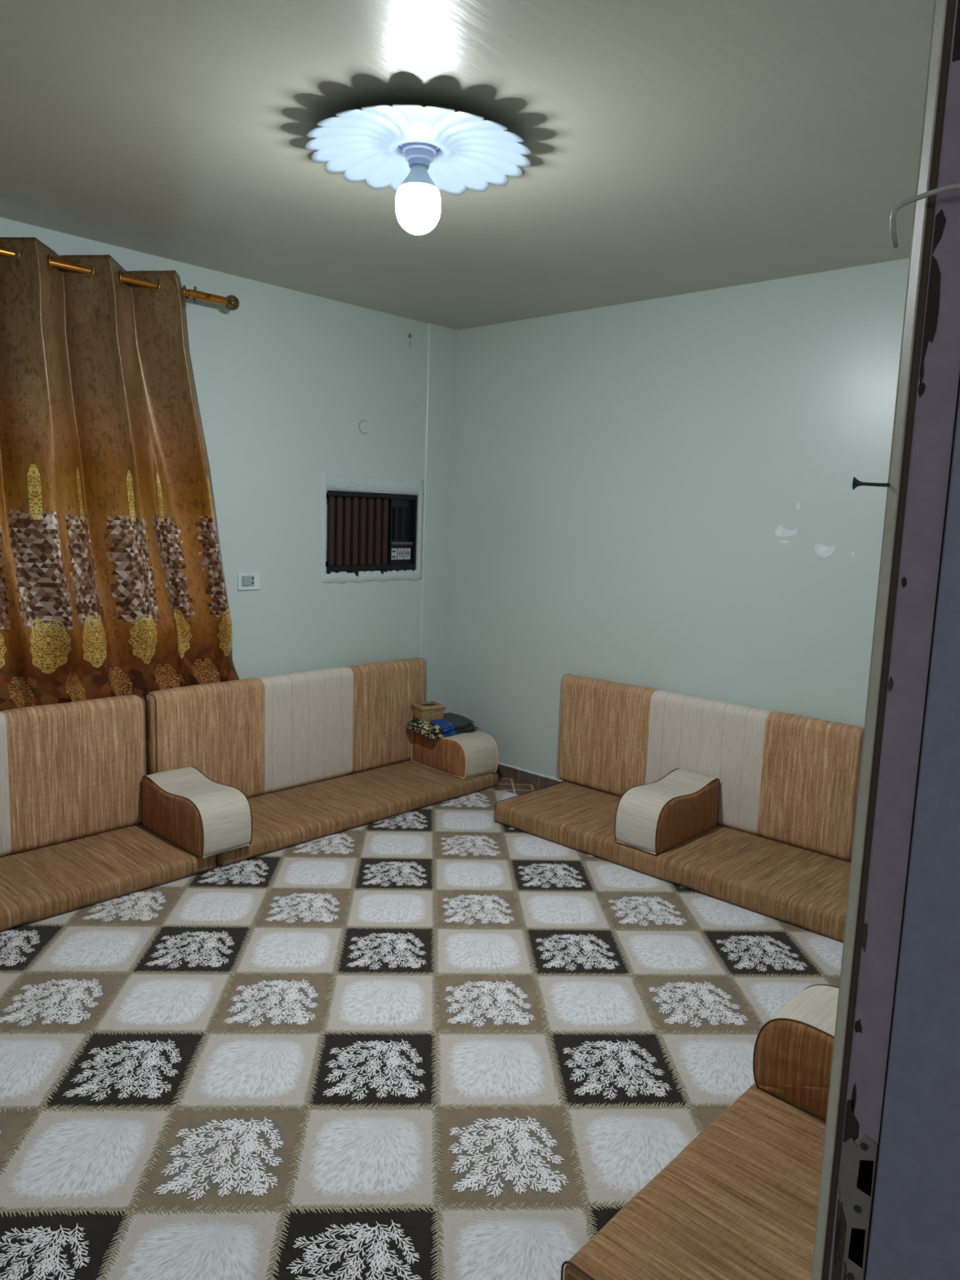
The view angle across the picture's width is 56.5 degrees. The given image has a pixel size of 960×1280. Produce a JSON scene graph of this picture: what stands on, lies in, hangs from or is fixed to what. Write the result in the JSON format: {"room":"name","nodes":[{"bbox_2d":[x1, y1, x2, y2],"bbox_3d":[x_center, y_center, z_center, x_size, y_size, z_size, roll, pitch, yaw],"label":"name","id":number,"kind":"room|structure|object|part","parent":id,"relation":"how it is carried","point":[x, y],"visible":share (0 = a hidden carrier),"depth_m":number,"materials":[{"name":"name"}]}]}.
{"room":"living room","nodes":[
{"label":"living room","id":0,"kind":"room"},
{"bbox_2d":[0,217,427,679],"bbox_3d":[-1.655,-0.357,4.141,0.208,2.745,4.380,9,11,42],"label":"wall","id":1,"kind":"structure","parent":0,"point":[286,380],"depth_m":4.68,"materials":[{"name":"paint"}]},
{"bbox_2d":[0,247,239,310],"bbox_3d":[-1.849,-1.497,3.470,0.154,0.090,2.016,9,11,42],"label":"curtain rod","id":2,"kind":"object","parent":1,"relation":"attached to","point":[231,302],"visible":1,"depth_m":3.86,"materials":[{"name":"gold metal"}]},
{"bbox_3d":[-1.905,-1.482,3.348,0.027,0.027,1.760,9,11,42],"label":"rod","id":3,"kind":"part","parent":2,"relation":"part of","materials":[{"name":"orange metal"}]},
{"bbox_2d":[0,237,239,711],"bbox_3d":[-1.699,-0.560,3.755,0.204,2.051,1.719,9,11,42],"label":"curtain","id":4,"kind":"object","parent":2,"relation":"hanging from","point":[113,580],"visible":0.94,"depth_m":3.81,"materials":[{"name":"brown fabric"}]},
{"bbox_2d":[237,572,259,590],"bbox_3d":[-1.171,-0.298,4.523,0.015,0.086,0.124,9,11,42],"label":"light switch","id":5,"kind":"object","parent":1,"relation":"attached to","point":[251,580],"visible":1,"depth_m":4.52,"materials":[{"name":"white plastic"}]},
{"bbox_2d":[359,420,368,433],"bbox_3d":[-0.643,-1.181,4.947,0.003,0.075,0.071,9,11,42],"label":"lid","id":6,"kind":"object","parent":1,"relation":"attached to","point":[363,424],"visible":1,"depth_m":4.95,"materials":[{"name":"paint"}]},
{"bbox_2d":[325,490,417,576],"bbox_3d":[-0.675,-0.609,5.153,0.196,0.469,0.680,9,11,42],"label":"air conditioner","id":7,"kind":"object","parent":1,"relation":"attached to","point":[366,531],"visible":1,"depth_m":5.10,"materials":[{"name":"black plastic"}]},
{"bbox_3d":[-0.479,-0.707,5.286,0.020,0.250,0.175,9,11,42],"label":"panel","id":8,"kind":"part","parent":7,"relation":"part of","materials":[{"name":"black plastic"}]},
{"bbox_2d":[418,323,457,713],"bbox_3d":[-0.266,-0.543,5.462,0.014,2.645,0.235,9,11,42],"label":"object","id":9,"kind":"structure","parent":1,"relation":"attached to","point":[442,341],"depth_m":5.42,"materials":[{"name":"paint"}]},
{"bbox_2d":[0,0,934,329],"bbox_3d":[-0.185,-1.561,2.666,4.050,0.150,4.430,9,11,42],"label":"ceiling","id":10,"kind":"structure","parent":0,"point":[677,147],"depth_m":2.60,"materials":[{"name":"paint"}]},
{"bbox_2d":[304,103,531,235],"bbox_3d":[-0.183,-1.349,2.659,0.670,0.265,0.664,9,11,42],"label":"ceiling light","id":11,"kind":"object","parent":10,"relation":"attached to","point":[420,152],"visible":1,"depth_m":2.62,"materials":[{"name":"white plastic"}]},
{"bbox_3d":[-0.187,-1.233,2.675,0.113,0.032,0.113,9,11,42],"label":"bulb","id":12,"kind":"part","parent":11,"relation":"part of","materials":[{"name":"white glass"}]},
{"bbox_2d":[494,773,542,795],"bbox_3d":[0.248,1.267,2.562,5.500,0.100,4.430,9,11,42],"label":"floor","id":13,"kind":"structure","parent":0,"point":[517,787],"depth_m":5.18,"materials":[{"name":"tile"}]},
{"bbox_2d":[0,786,843,1279],"bbox_3d":[-0.164,1.141,2.969,3.320,0.008,3.518,9,11,42],"label":"carpet","id":14,"kind":"object","parent":13,"relation":"on","point":[445,1040],"visible":0.71,"depth_m":2.58,"materials":[{"name":"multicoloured carpet"}]},
{"bbox_2d":[0,822,215,931],"bbox_3d":[-1.965,0.975,3.396,0.652,0.088,1.770,9,11,42],"label":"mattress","id":15,"kind":"object","parent":14,"relation":"on","point":[39,883],"visible":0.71,"depth_m":3.60,"materials":[{"name":"brown fabric"}]},
{"bbox_2d":[0,693,146,856],"bbox_3d":[-2.146,0.612,3.487,0.115,0.610,1.735,9,11,42],"label":"cushion","id":16,"kind":"object","parent":15,"relation":"on","point":[70,771],"visible":0.9,"depth_m":3.82,"materials":[{"name":"beige fabric"}]},
{"bbox_3d":[-2.157,0.612,3.474,0.114,0.608,0.570,9,11,42],"label":"panel","id":17,"kind":"part","parent":16,"relation":"part of","materials":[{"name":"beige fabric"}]},
{"bbox_2d":[215,760,497,866],"bbox_3d":[-0.738,0.835,4.703,0.652,0.089,1.790,9,11,42],"label":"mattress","id":18,"kind":"object","parent":14,"relation":"on","point":[291,816],"visible":0.58,"depth_m":4.55,"materials":[{"name":"brown fabric"}]},
{"bbox_2d":[142,766,252,858],"bbox_3d":[-1.264,0.752,3.973,0.540,0.245,0.273,9,11,42],"label":"cushion","id":19,"kind":"object","parent":18,"relation":"on","point":[204,816],"visible":1,"depth_m":3.85,"materials":[{"name":"beige fabric"}]},
{"bbox_3d":[-1.351,0.764,3.880,0.529,0.242,0.019,9,11,42],"label":"panel","id":20,"kind":"part","parent":19,"relation":"part of","materials":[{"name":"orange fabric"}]},
{"bbox_2d":[145,657,426,798],"bbox_3d":[-0.946,0.473,4.764,0.115,0.615,1.725,9,11,42],"label":"cushion","id":21,"kind":"object","parent":18,"relation":"on","point":[256,736],"visible":0.76,"depth_m":4.63,"materials":[{"name":"beige fabric"}]},
{"bbox_3d":[-1.333,0.516,4.351,0.114,0.613,0.590,9,11,42],"label":"panel","id":22,"kind":"part","parent":21,"relation":"part of","materials":[{"name":"beige fabric"}]},
{"bbox_3d":[-0.937,0.471,4.773,0.115,0.613,0.570,9,11,42],"label":"panel","id":23,"kind":"part","parent":21,"relation":"part of","materials":[{"name":"beige fabric"}]},
{"bbox_3d":[-0.550,0.427,5.186,0.113,0.613,0.565,9,11,42],"label":"panel","id":24,"kind":"part","parent":21,"relation":"part of","materials":[{"name":"beige fabric"}]},
{"bbox_2d":[410,730,498,779],"bbox_3d":[-0.150,0.632,5.209,0.286,0.222,0.482,-6,11,-44],"label":"cushion","id":25,"kind":"object","parent":18,"relation":"on","point":[465,755],"visible":0.7,"depth_m":5.07,"materials":[{"name":"beige fabric"}]},
{"bbox_3d":[-0.246,0.643,5.116,0.017,0.215,0.470,-6,11,-44],"label":"panel","id":26,"kind":"part","parent":25,"relation":"part of","materials":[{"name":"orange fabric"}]},
{"bbox_2d":[405,712,479,740],"bbox_3d":[-0.215,0.496,5.258,0.402,0.080,0.282,-6,11,-43],"label":"folded cloth","id":27,"kind":"object","parent":25,"relation":"on","point":[451,724],"visible":0.94,"depth_m":5.16,"materials":[{"name":"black fabric"}]},
{"bbox_2d":[410,701,446,720],"bbox_3d":[-0.301,0.416,5.230,0.166,0.085,0.154,-3,9,-31],"label":"basket","id":28,"kind":"object","parent":27,"relation":"on","point":[432,710],"visible":1,"depth_m":5.18,"materials":[{"name":"beige wicker"}]},
{"bbox_3d":[-0.300,0.384,5.225,0.166,0.019,0.154,-3,9,-31],"label":"box lid","id":29,"kind":"part","parent":28,"relation":"part of","materials":[{"name":"wicker"}]},
{"bbox_2d":[493,780,851,942],"bbox_3d":[0.949,0.957,4.166,1.800,0.113,0.669,9,11,42],"label":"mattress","id":30,"kind":"object","parent":14,"relation":"on","point":[802,887],"visible":0.62,"depth_m":3.90,"materials":[{"name":"brown fabric"}]},
{"bbox_2d":[614,768,719,854],"bbox_3d":[0.872,0.780,4.130,0.252,0.245,0.556,9,11,42],"label":"cushion","id":31,"kind":"object","parent":30,"relation":"on","point":[660,815],"visible":1,"depth_m":3.99,"materials":[{"name":"beige fabric"}]},
{"bbox_3d":[0.957,0.796,4.051,0.018,0.242,0.544,9,11,42],"label":"panel","id":32,"kind":"part","parent":31,"relation":"part of","materials":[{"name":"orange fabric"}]},
{"bbox_2d":[556,673,864,862],"bbox_3d":[1.056,0.575,4.403,1.635,0.601,0.115,9,11,42],"label":"cushion","id":33,"kind":"object","parent":30,"relation":"on","point":[790,779],"visible":0.77,"depth_m":4.21,"materials":[{"name":"beige fabric"}]},
{"bbox_3d":[0.673,0.511,4.757,0.585,0.599,0.114,9,11,42],"label":"panel","id":34,"kind":"part","parent":33,"relation":"part of","materials":[{"name":"beige fabric"}]},
{"bbox_3d":[1.109,0.583,4.355,0.610,0.598,0.115,9,11,42],"label":"panel","id":35,"kind":"part","parent":33,"relation":"part of","materials":[{"name":"beige fabric"}]},
{"bbox_3d":[1.492,0.647,4.002,0.440,0.596,0.113,9,11,42],"label":"panel","id":36,"kind":"part","parent":33,"relation":"part of","materials":[{"name":"beige fabric"}]},
{"bbox_2d":[560,1082,826,1279],"bbox_3d":[1.002,1.236,2.181,0.663,0.114,1.780,9,11,42],"label":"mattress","id":37,"kind":"object","parent":14,"relation":"on","point":[740,1201],"visible":0.32,"depth_m":1.89,"materials":[{"name":"brown fabric"}]},
{"bbox_2d":[752,983,839,1119],"bbox_3d":[0.992,1.058,2.200,0.562,0.238,0.277,9,11,42],"label":"cushion","id":38,"kind":"object","parent":37,"relation":"on","point":[793,1051],"visible":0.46,"depth_m":2.23,"materials":[{"name":"beige fabric"}]},
{"bbox_3d":[0.904,1.069,2.106,0.549,0.235,0.018,9,11,42],"label":"panel","id":39,"kind":"part","parent":38,"relation":"part of","materials":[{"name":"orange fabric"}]},
{"bbox_2d":[446,257,909,780],"bbox_3d":[1.281,-0.281,4.336,3.850,2.745,0.201,9,11,42],"label":"wall","id":40,"kind":"structure","parent":0,"point":[659,494],"depth_m":4.44,"materials":[{"name":"paint"}]},
{"bbox_2d":[491,764,560,788],"bbox_3d":[1.121,0.947,4.473,3.675,0.066,0.011,9,11,42],"label":"baseboard","id":41,"kind":"structure","parent":40,"relation":"attached to","point":[507,771],"depth_m":5.25,"materials":[{"name":"tile"}]},
{"bbox_2d":[497,761,566,782],"bbox_3d":[1.086,0.902,4.499,3.570,0.016,0.014,9,11,42],"label":"trim","id":42,"kind":"structure","parent":40,"relation":"attached to","point":[500,763],"depth_m":5.22,"materials":[{"name":"white paint"}]},
{"bbox_3d":[1.164,0.105,1.543,0.130,2.745,4.080,9,11,42],"label":"wall","id":43,"kind":"structure","parent":0,"visible":0},
{"bbox_2d":[810,0,959,1279],"bbox_3d":[0.070,0.449,0.418,0.129,2.100,0.835,9,11,42],"label":"door","id":44,"kind":"structure","parent":43,"relation":"in","point":[889,1202],"depth_m":0.66,"materials":[{"name":"grey metal"}]},
{"bbox_3d":[0.301,0.481,0.723,0.026,0.179,0.002,9,11,42],"label":"strike plate","id":45,"kind":"part","parent":44,"relation":"part of","materials":[{"name":"metal"}]},
{"bbox_2d":[852,476,889,489],"bbox_3d":[0.297,-0.118,0.674,0.028,0.010,0.010,7,9,31],"label":"nail","id":46,"kind":"object","parent":44,"relation":"attached to","point":[855,482],"visible":1,"depth_m":0.68,"materials":[{"name":"grey metal"}]},
{"bbox_2d":[889,183,959,248],"bbox_3d":[0.316,-0.294,0.616,0.061,0.034,0.015,9,11,42],"label":"cable","id":47,"kind":"object","parent":44,"relation":"attached to","point":[956,186],"visible":1,"depth_m":0.62,"materials":[{"name":"grey plastic"}]}
]}

